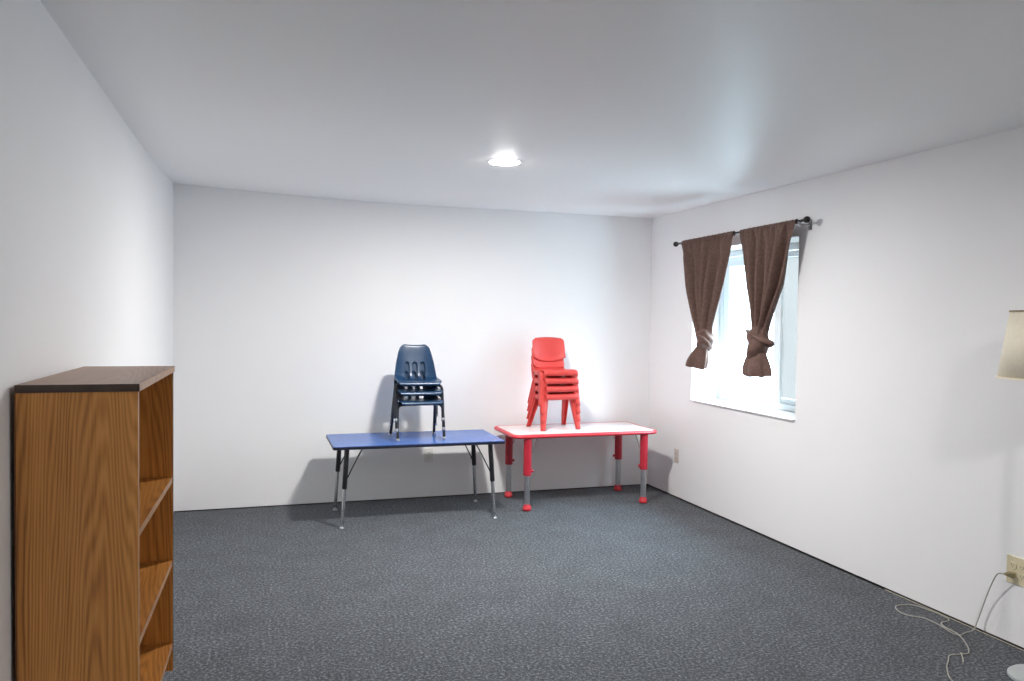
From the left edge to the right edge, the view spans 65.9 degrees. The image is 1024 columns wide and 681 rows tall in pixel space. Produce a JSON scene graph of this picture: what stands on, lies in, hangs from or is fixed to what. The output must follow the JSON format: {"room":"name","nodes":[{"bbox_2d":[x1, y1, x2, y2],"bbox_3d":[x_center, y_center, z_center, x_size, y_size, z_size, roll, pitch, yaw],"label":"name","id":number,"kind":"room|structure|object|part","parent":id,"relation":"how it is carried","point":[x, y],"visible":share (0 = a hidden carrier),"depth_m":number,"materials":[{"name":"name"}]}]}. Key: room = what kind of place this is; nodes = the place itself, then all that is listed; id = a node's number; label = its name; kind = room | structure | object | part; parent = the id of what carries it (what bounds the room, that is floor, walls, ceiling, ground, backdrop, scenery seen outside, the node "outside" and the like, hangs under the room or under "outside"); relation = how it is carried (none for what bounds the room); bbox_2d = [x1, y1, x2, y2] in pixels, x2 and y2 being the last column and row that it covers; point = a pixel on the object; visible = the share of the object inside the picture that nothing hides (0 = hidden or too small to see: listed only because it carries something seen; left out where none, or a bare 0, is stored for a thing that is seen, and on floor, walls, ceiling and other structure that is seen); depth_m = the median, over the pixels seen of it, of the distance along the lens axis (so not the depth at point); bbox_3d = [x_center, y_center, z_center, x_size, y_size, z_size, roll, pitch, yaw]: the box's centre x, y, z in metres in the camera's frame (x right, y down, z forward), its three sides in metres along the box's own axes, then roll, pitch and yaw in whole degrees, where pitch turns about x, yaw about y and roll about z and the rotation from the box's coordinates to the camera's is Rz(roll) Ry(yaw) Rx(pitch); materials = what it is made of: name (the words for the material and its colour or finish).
{"room":"classroom","nodes":[
{"label":"classroom","id":0,"kind":"room"},
{"bbox_2d":[0,0,173,680],"bbox_3d":[-1.351,0.170,1.931,0.200,2.457,8.388,0,2,-18],"label":"wall","id":1,"kind":"structure","parent":0,"point":[87,213],"depth_m":2.49,"materials":[{"name":"white paint"}]},
{"bbox_2d":[174,183,651,510],"bbox_3d":[-0.660,0.038,6.447,3.865,2.438,0.200,0,2,-18],"label":"wall","id":2,"kind":"structure","parent":0,"point":[293,314],"depth_m":6.22,"materials":[{"name":"white paint"}]},
{"bbox_2d":[424,448,432,461],"bbox_3d":[-0.672,0.925,6.364,0.070,0.114,0.008,0,2,-18],"label":"wall outlet","id":3,"kind":"object","parent":2,"relation":"attached to","point":[428,452],"visible":1,"depth_m":6.36,"materials":[{"name":"white plastic"}]},
{"bbox_2d":[40,0,1023,217],"bbox_3d":[0.648,-1.052,2.530,4.365,0.200,8.388,0,2,-18],"label":"ceiling","id":4,"kind":"structure","parent":0,"point":[626,108],"depth_m":3.06,"materials":[{"name":"white paint"}]},
{"bbox_2d":[489,159,520,165],"bbox_3d":[-0.042,-1.014,4.507,0.186,0.006,0.186,0,2,-18],"label":"recessed light","id":5,"kind":"object","parent":4,"relation":"in","point":[502,162],"visible":1,"depth_m":4.48,"materials":[{"name":"white plastic"}]},
{"bbox_2d":[490,160,519,164],"bbox_3d":[-0.042,-1.013,4.507,0.170,0.004,0.170,0,2,-18],"label":"diffuser","id":6,"kind":"object","parent":5,"relation":"attached to","point":[495,162],"depth_m":4.48,"materials":[{"name":"white plastic"}]},
{"bbox_2d":[162,485,1023,680],"bbox_3d":[0.564,1.397,2.581,3.851,0.012,7.984,0,2,-18],"label":"floor","id":7,"kind":"structure","parent":0,"point":[601,583],"depth_m":4.06,"materials":[{"name":"grey carpet"}]},
{"bbox_2d":[14,366,174,680],"bbox_3d":[-1.226,0.737,2.399,0.289,1.274,0.758,0,2,-17],"label":"bookcase","id":8,"kind":"object","parent":7,"relation":"on","point":[93,445],"visible":1,"depth_m":2.04,"materials":[{"name":"brown wood"}]},
{"bbox_3d":[-1.361,0.732,2.358,0.007,1.223,0.750,0,2,-17],"label":"panel","id":9,"kind":"part","parent":8,"relation":"part of","materials":[{"name":"brown wood"}]},
{"bbox_3d":[-1.218,0.111,2.381,0.287,0.020,0.758,0,2,-17],"label":"panel","id":10,"kind":"part","parent":8,"relation":"part of","materials":[{"name":"brown wood"}]},
{"bbox_3d":[-1.225,0.794,2.401,0.272,0.020,0.716,0,2,-17],"label":"shelf","id":11,"kind":"part","parent":8,"relation":"part of","materials":[{"name":"brown wood"}]},
{"bbox_3d":[-1.221,0.500,2.393,0.272,0.020,0.716,0,2,-17],"label":"shelf","id":12,"kind":"part","parent":8,"relation":"part of","materials":[{"name":"brown wood"}]},
{"bbox_3d":[-1.332,0.736,2.750,0.281,1.254,0.018,0,2,-17],"label":"panel","id":13,"kind":"part","parent":8,"relation":"part of","materials":[{"name":"brown wood"}]},
{"bbox_3d":[-1.228,1.089,2.410,0.272,0.020,0.716,0,2,-17],"label":"shelf","id":14,"kind":"part","parent":8,"relation":"part of","materials":[{"name":"brown wood"}]},
{"bbox_2d":[326,429,504,528],"bbox_3d":[-0.723,0.998,5.819,1.222,0.568,0.612,0,2,-18],"label":"table","id":15,"kind":"object","parent":7,"relation":"on","point":[354,441],"visible":1,"depth_m":5.72,"materials":[{"name":"blue laminate"}]},
{"bbox_3d":[-1.292,0.853,5.894,0.051,0.253,0.034,1,2,15],"label":"leg","id":16,"kind":"part","parent":15,"relation":"part of","materials":[{"name":"black metal"}]},
{"bbox_3d":[-1.141,0.881,5.418,0.034,0.278,0.053,2,2,40],"label":"leg","id":17,"kind":"part","parent":15,"relation":"part of","materials":[{"name":"black metal"}]},
{"bbox_2d":[388,371,445,441],"bbox_3d":[-0.698,0.444,5.782,0.367,0.542,0.362,0,2,-20],"label":"chair","id":18,"kind":"object","parent":15,"relation":"on","point":[427,400],"visible":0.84,"depth_m":5.77,"materials":[{"name":"blue plastic"}]},
{"bbox_3d":[-0.861,0.572,5.803,0.139,0.251,0.047,2,2,38],"label":"leg","id":19,"kind":"part","parent":18,"relation":"part of","materials":[{"name":"black metal"}]},
{"bbox_3d":[-0.799,0.576,5.628,0.044,0.251,0.100,2,2,29],"label":"leg","id":20,"kind":"part","parent":18,"relation":"part of","materials":[{"name":"black metal"}]},
{"bbox_2d":[389,362,444,431],"bbox_3d":[-0.697,0.374,5.780,0.367,0.542,0.362,0,2,-17],"label":"chair","id":21,"kind":"object","parent":18,"relation":"on","point":[434,391],"visible":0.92,"depth_m":5.78,"materials":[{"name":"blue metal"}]},
{"bbox_3d":[-0.859,0.502,5.809,0.139,0.251,0.047,2,2,41],"label":"leg","id":22,"kind":"part","parent":21,"relation":"part of","materials":[{"name":"black metal"}]},
{"bbox_3d":[-0.805,0.506,5.632,0.044,0.251,0.100,2,2,32],"label":"leg","id":23,"kind":"part","parent":21,"relation":"part of","materials":[{"name":"black metal"}]},
{"bbox_2d":[390,344,444,421],"bbox_3d":[-0.695,0.304,5.779,0.367,0.542,0.362,0,2,-14],"label":"chair","id":24,"kind":"object","parent":21,"relation":"on","point":[410,354],"visible":1,"depth_m":5.89,"materials":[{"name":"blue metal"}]},
{"bbox_3d":[-0.812,0.436,5.636,0.044,0.251,0.100,2,2,35],"label":"leg","id":25,"kind":"part","parent":24,"relation":"part of","materials":[{"name":"black metal"}]},
{"bbox_3d":[-0.530,0.437,5.700,0.078,0.251,0.076,0,2,-14],"label":"leg","id":26,"kind":"part","parent":24,"relation":"part of","materials":[{"name":"black metal"}]},
{"bbox_3d":[-0.527,0.507,5.710,0.078,0.251,0.076,0,2,-17],"label":"leg","id":27,"kind":"part","parent":21,"relation":"part of","materials":[{"name":"black metal"}]},
{"bbox_3d":[-0.587,0.573,5.904,0.047,0.251,0.139,1,2,11],"label":"leg","id":28,"kind":"part","parent":18,"relation":"part of","materials":[{"name":"black metal"}]},
{"bbox_3d":[-0.303,0.856,6.211,0.034,0.253,0.051,2,2,40],"label":"leg","id":29,"kind":"part","parent":15,"relation":"part of","materials":[{"name":"black metal"}]},
{"bbox_3d":[-0.150,0.884,5.735,0.053,0.278,0.034,1,2,15],"label":"leg","id":30,"kind":"part","parent":15,"relation":"part of","materials":[{"name":"black metal"}]},
{"bbox_2d":[494,422,656,510],"bbox_3d":[0.502,0.992,6.352,1.220,0.580,0.578,0,2,-18],"label":"table","id":31,"kind":"object","parent":7,"relation":"on","point":[617,429],"visible":1,"depth_m":6.25,"materials":[{"name":"white plastic"}]},
{"bbox_3d":[-0.024,0.864,6.410,0.062,0.284,0.062,0,2,-18],"label":"leg","id":32,"kind":"part","parent":31,"relation":"part of","materials":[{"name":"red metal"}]},
{"bbox_3d":[0.117,0.878,5.967,0.062,0.284,0.062,0,2,-18],"label":"leg","id":33,"kind":"part","parent":31,"relation":"part of","materials":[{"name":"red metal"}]},
{"bbox_2d":[526,364,580,430],"bbox_3d":[0.330,0.433,6.332,0.354,0.535,0.328,0,2,-25],"label":"chair","id":34,"kind":"object","parent":31,"relation":"on","point":[566,397],"visible":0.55,"depth_m":6.28,"materials":[{"name":"red plastic"}]},
{"bbox_3d":[0.177,0.562,6.335,0.056,0.272,0.150,-1,2,-38],"label":"leg","id":35,"kind":"part","parent":34,"relation":"part of","materials":[{"name":"red plastic"}]},
{"bbox_3d":[0.252,0.562,6.179,0.078,0.282,0.086,0,2,-25],"label":"leg","id":36,"kind":"part","parent":34,"relation":"part of","materials":[{"name":"red plastic"}]},
{"bbox_2d":[526,356,580,422],"bbox_3d":[0.330,0.370,6.331,0.354,0.535,0.328,0,2,-25],"label":"chair","id":37,"kind":"object","parent":34,"relation":"on","point":[551,387],"visible":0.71,"depth_m":6.23,"materials":[{"name":"red plastic"}]},
{"bbox_3d":[0.178,0.499,6.333,0.056,0.272,0.150,-1,2,-38],"label":"leg","id":38,"kind":"part","parent":37,"relation":"part of","materials":[{"name":"red plastic"}]},
{"bbox_3d":[0.253,0.499,6.177,0.078,0.282,0.086,0,2,-25],"label":"leg","id":39,"kind":"part","parent":37,"relation":"part of","materials":[{"name":"red plastic"}]},
{"bbox_2d":[527,348,580,414],"bbox_3d":[0.332,0.307,6.329,0.354,0.535,0.328,0,2,-23],"label":"chair","id":40,"kind":"object","parent":37,"relation":"on","point":[550,379],"visible":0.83,"depth_m":6.20,"materials":[{"name":"red plastic"}]},
{"bbox_3d":[0.179,0.436,6.337,0.056,0.272,0.150,-1,2,-36],"label":"leg","id":41,"kind":"part","parent":40,"relation":"part of","materials":[{"name":"red plastic"}]},
{"bbox_3d":[0.248,0.436,6.178,0.078,0.282,0.086,0,2,-23],"label":"leg","id":42,"kind":"part","parent":40,"relation":"part of","materials":[{"name":"red plastic"}]},
{"bbox_3d":[0.287,0.135,6.435,0.282,0.198,0.088,0,2,-23],"label":"backrest","id":43,"kind":"part","parent":40,"relation":"part of","materials":[{"name":"red plastic"}]},
{"bbox_2d":[527,337,579,406],"bbox_3d":[0.333,0.244,6.327,0.354,0.535,0.328,0,2,-19],"label":"chair","id":44,"kind":"object","parent":40,"relation":"on","point":[548,352],"visible":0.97,"depth_m":6.41,"materials":[{"name":"red plastic"}]},
{"bbox_3d":[0.181,0.373,6.346,0.056,0.272,0.150,0,2,-32],"label":"leg","id":45,"kind":"part","parent":44,"relation":"part of","materials":[{"name":"red plastic"}]},
{"bbox_3d":[0.239,0.373,6.182,0.078,0.282,0.086,0,2,-19],"label":"leg","id":46,"kind":"part","parent":44,"relation":"part of","materials":[{"name":"red plastic"}]},
{"bbox_3d":[0.296,0.072,6.436,0.282,0.198,0.088,0,2,-19],"label":"backrest","id":47,"kind":"part","parent":44,"relation":"part of","materials":[{"name":"red plastic"}]},
{"bbox_3d":[0.343,0.250,6.298,0.289,0.068,0.266,0,2,-19],"label":"seat","id":48,"kind":"part","parent":44,"relation":"part of","materials":[{"name":"red plastic"}]},
{"bbox_3d":[0.495,0.373,6.269,0.078,0.282,0.086,0,2,-19],"label":"leg","id":49,"kind":"part","parent":44,"relation":"part of","materials":[{"name":"red plastic"}]},
{"bbox_3d":[0.344,0.313,6.300,0.289,0.068,0.266,0,2,-23],"label":"seat","id":50,"kind":"part","parent":40,"relation":"part of","materials":[{"name":"red plastic"}]},
{"bbox_3d":[0.497,0.436,6.282,0.078,0.282,0.086,0,2,-23],"label":"leg","id":51,"kind":"part","parent":40,"relation":"part of","materials":[{"name":"red plastic"}]},
{"bbox_3d":[0.343,0.376,6.302,0.289,0.068,0.266,0,2,-25],"label":"seat","id":52,"kind":"part","parent":37,"relation":"part of","materials":[{"name":"red plastic"}]},
{"bbox_3d":[0.498,0.499,6.290,0.078,0.282,0.086,0,2,-25],"label":"leg","id":53,"kind":"part","parent":37,"relation":"part of","materials":[{"name":"red plastic"}]},
{"bbox_3d":[0.343,0.439,6.304,0.289,0.068,0.266,0,2,-25],"label":"seat","id":54,"kind":"part","parent":34,"relation":"part of","materials":[{"name":"red plastic"}]},
{"bbox_3d":[0.427,0.562,6.450,0.056,0.272,0.150,0,2,-11],"label":"leg","id":55,"kind":"part","parent":34,"relation":"part of","materials":[{"name":"red plastic"}]},
{"bbox_3d":[0.497,0.562,6.292,0.078,0.282,0.086,0,2,-25],"label":"leg","id":56,"kind":"part","parent":34,"relation":"part of","materials":[{"name":"red plastic"}]},
{"bbox_3d":[0.904,0.867,6.707,0.062,0.284,0.062,0,2,-18],"label":"leg","id":57,"kind":"part","parent":31,"relation":"part of","materials":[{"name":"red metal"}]},
{"bbox_3d":[1.046,0.881,6.263,0.062,0.284,0.062,0,2,-18],"label":"leg","id":58,"kind":"part","parent":31,"relation":"part of","materials":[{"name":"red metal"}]},
{"bbox_2d":[895,571,1015,680],"bbox_3d":[2.066,1.215,3.559,0.402,0.334,1.002,1,2,11],"label":"lamp cord","id":59,"kind":"object","parent":7,"relation":"on","point":[1010,574],"visible":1,"depth_m":3.69,"materials":[{"name":"white plastic"}]},
{"bbox_2d":[996,310,1023,680],"bbox_3d":[2.166,0.635,3.217,0.357,1.514,0.357,0,2,-18],"label":"floor lamp","id":60,"kind":"object","parent":7,"relation":"on","point":[1011,365],"visible":1,"depth_m":3.19,"materials":[{"name":"fabric"}]},
{"bbox_3d":[2.172,0.155,3.203,0.357,0.007,0.357,0,2,-18],"label":"shade trim","id":61,"kind":"part","parent":60,"relation":"part of","materials":[{"name":"beige fabric"}]},
{"bbox_3d":[2.174,0.020,3.200,0.350,0.270,0.350,0,2,-18],"label":"lamp shade","id":62,"kind":"part","parent":60,"relation":"part of","materials":[{"name":"beige fabric"}]},
{"bbox_3d":[2.175,-0.118,3.196,0.279,0.007,0.279,0,2,-18],"label":"shade trim","id":63,"kind":"part","parent":60,"relation":"part of","materials":[{"name":"beige fabric"}]},
{"bbox_2d":[647,127,1023,647],"bbox_3d":[2.568,0.222,3.185,0.300,2.338,8.388,0,2,-18],"label":"wall","id":64,"kind":"structure","parent":0,"point":[899,467],"depth_m":4.32,"materials":[{"name":"white paint"}]},
{"bbox_2d":[174,484,1023,649],"bbox_3d":[0.617,1.448,2.602,4.365,0.127,8.388,0,2,-18],"label":"trim","id":65,"kind":"structure","parent":64,"relation":"attached to","point":[786,545],"depth_m":5.75,"materials":[{"name":"black rubber"},{"name":"black vinyl"}]},
{"bbox_2d":[674,448,678,462],"bbox_3d":[1.349,0.947,6.486,0.008,0.114,0.070,0,2,-18],"label":"wall outlet","id":66,"kind":"object","parent":64,"relation":"attached to","point":[676,451],"visible":1,"depth_m":6.48,"materials":[{"name":"beige plastic"}]},
{"bbox_2d":[673,216,811,246],"bbox_3d":[1.589,-0.748,5.591,0.106,0.073,1.641,0,2,-18],"label":"curtain rod","id":67,"kind":"object","parent":64,"relation":"attached to","point":[807,219],"visible":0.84,"depth_m":4.90,"materials":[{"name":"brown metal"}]},
{"bbox_2d":[681,231,735,369],"bbox_3d":[1.436,-0.284,5.906,0.136,1.003,0.701,0,2,-19],"label":"curtain","id":68,"kind":"object","parent":67,"relation":"hanging from","point":[706,258],"visible":1,"depth_m":5.87,"materials":[{"name":"brown fabric"}]},
{"bbox_2d":[681,233,732,334],"bbox_3d":[1.439,-0.384,5.904,0.100,0.781,0.701,0,2,-18],"label":"drape","id":69,"kind":"object","parent":68,"relation":"hanging from","point":[706,258],"depth_m":5.86,"materials":[{"name":"brown fabric"}]},
{"bbox_2d":[739,219,797,377],"bbox_3d":[1.660,-0.256,5.205,0.154,1.020,0.598,0,2,-18],"label":"curtain","id":70,"kind":"object","parent":67,"relation":"hanging from","point":[765,248],"visible":1,"depth_m":5.20,"materials":[{"name":"brown fabric"}]},
{"bbox_2d":[739,221,794,334],"bbox_3d":[1.664,-0.369,5.203,0.104,0.776,0.598,0,2,-18],"label":"drape","id":71,"kind":"object","parent":70,"relation":"hanging from","point":[765,248],"depth_m":5.18,"materials":[{"name":"brown fabric"}]},
{"bbox_2d":[689,242,798,420],"bbox_3d":[1.757,-0.093,5.690,0.312,1.182,1.279,0,2,-18],"label":"window","id":72,"kind":"structure","parent":64,"relation":"in","point":[779,403],"depth_m":5.62,"materials":[{"name":"white plastic"}]},
{"bbox_3d":[1.750,0.492,5.707,0.312,0.012,1.277,0,2,-18],"label":"sill","id":73,"kind":"part","parent":72,"relation":"part of","materials":[{"name":"white paint"}]},
{"bbox_3d":[1.802,-0.101,5.945,0.022,1.085,0.728,0,2,-18],"label":"sliding sash","id":74,"kind":"part","parent":72,"relation":"part of","materials":[{"name":"white plastic"}]},
{"bbox_3d":[1.882,-0.099,5.730,0.050,1.170,1.279,0,2,-18],"label":"frame","id":75,"kind":"part","parent":72,"relation":"part of","materials":[{"name":"white plastic"}]},
{"bbox_3d":[1.995,-0.084,5.416,0.018,1.085,0.518,0,2,-18],"label":"fixed sash","id":76,"kind":"part","parent":72,"relation":"part of","materials":[{"name":"white plastic"}]},
{"bbox_2d":[885,589,1023,650],"bbox_3d":[2.172,1.379,3.885,0.004,0.014,0.890,0,2,-18],"label":"trim","id":77,"kind":"structure","parent":64,"relation":"attached to","point":[885,589],"depth_m":3.86,"materials":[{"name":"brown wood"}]},
{"bbox_2d":[1006,554,1023,586],"bbox_3d":[2.283,1.042,3.563,0.008,0.127,0.116,0,2,-18],"label":"wall outlet","id":78,"kind":"object","parent":64,"relation":"attached to","point":[1015,564],"visible":1,"depth_m":3.57,"materials":[{"name":"beige plastic"}]},
{"bbox_2d":[1010,562,1016,568],"bbox_3d":[2.275,1.021,3.584,0.003,0.029,0.033,0,2,-18],"label":"socket","id":79,"kind":"object","parent":78,"relation":"attached to","point":[1013,565],"depth_m":3.58,"materials":[{"name":"beige plastic"}]},
{"bbox_2d":[1018,574,1023,580],"bbox_3d":[2.288,1.063,3.541,0.003,0.029,0.033,0,2,-18],"label":"socket","id":80,"kind":"object","parent":78,"relation":"attached to","point":[1020,576],"depth_m":3.54,"materials":[{"name":"beige plastic"}]},
{"bbox_2d":[1019,565,1023,571],"bbox_3d":[2.288,1.022,3.540,0.003,0.029,0.033,0,2,-18],"label":"socket","id":81,"kind":"object","parent":78,"relation":"attached to","point":[1021,567],"depth_m":3.54,"materials":[{"name":"beige plastic"}]}
]}

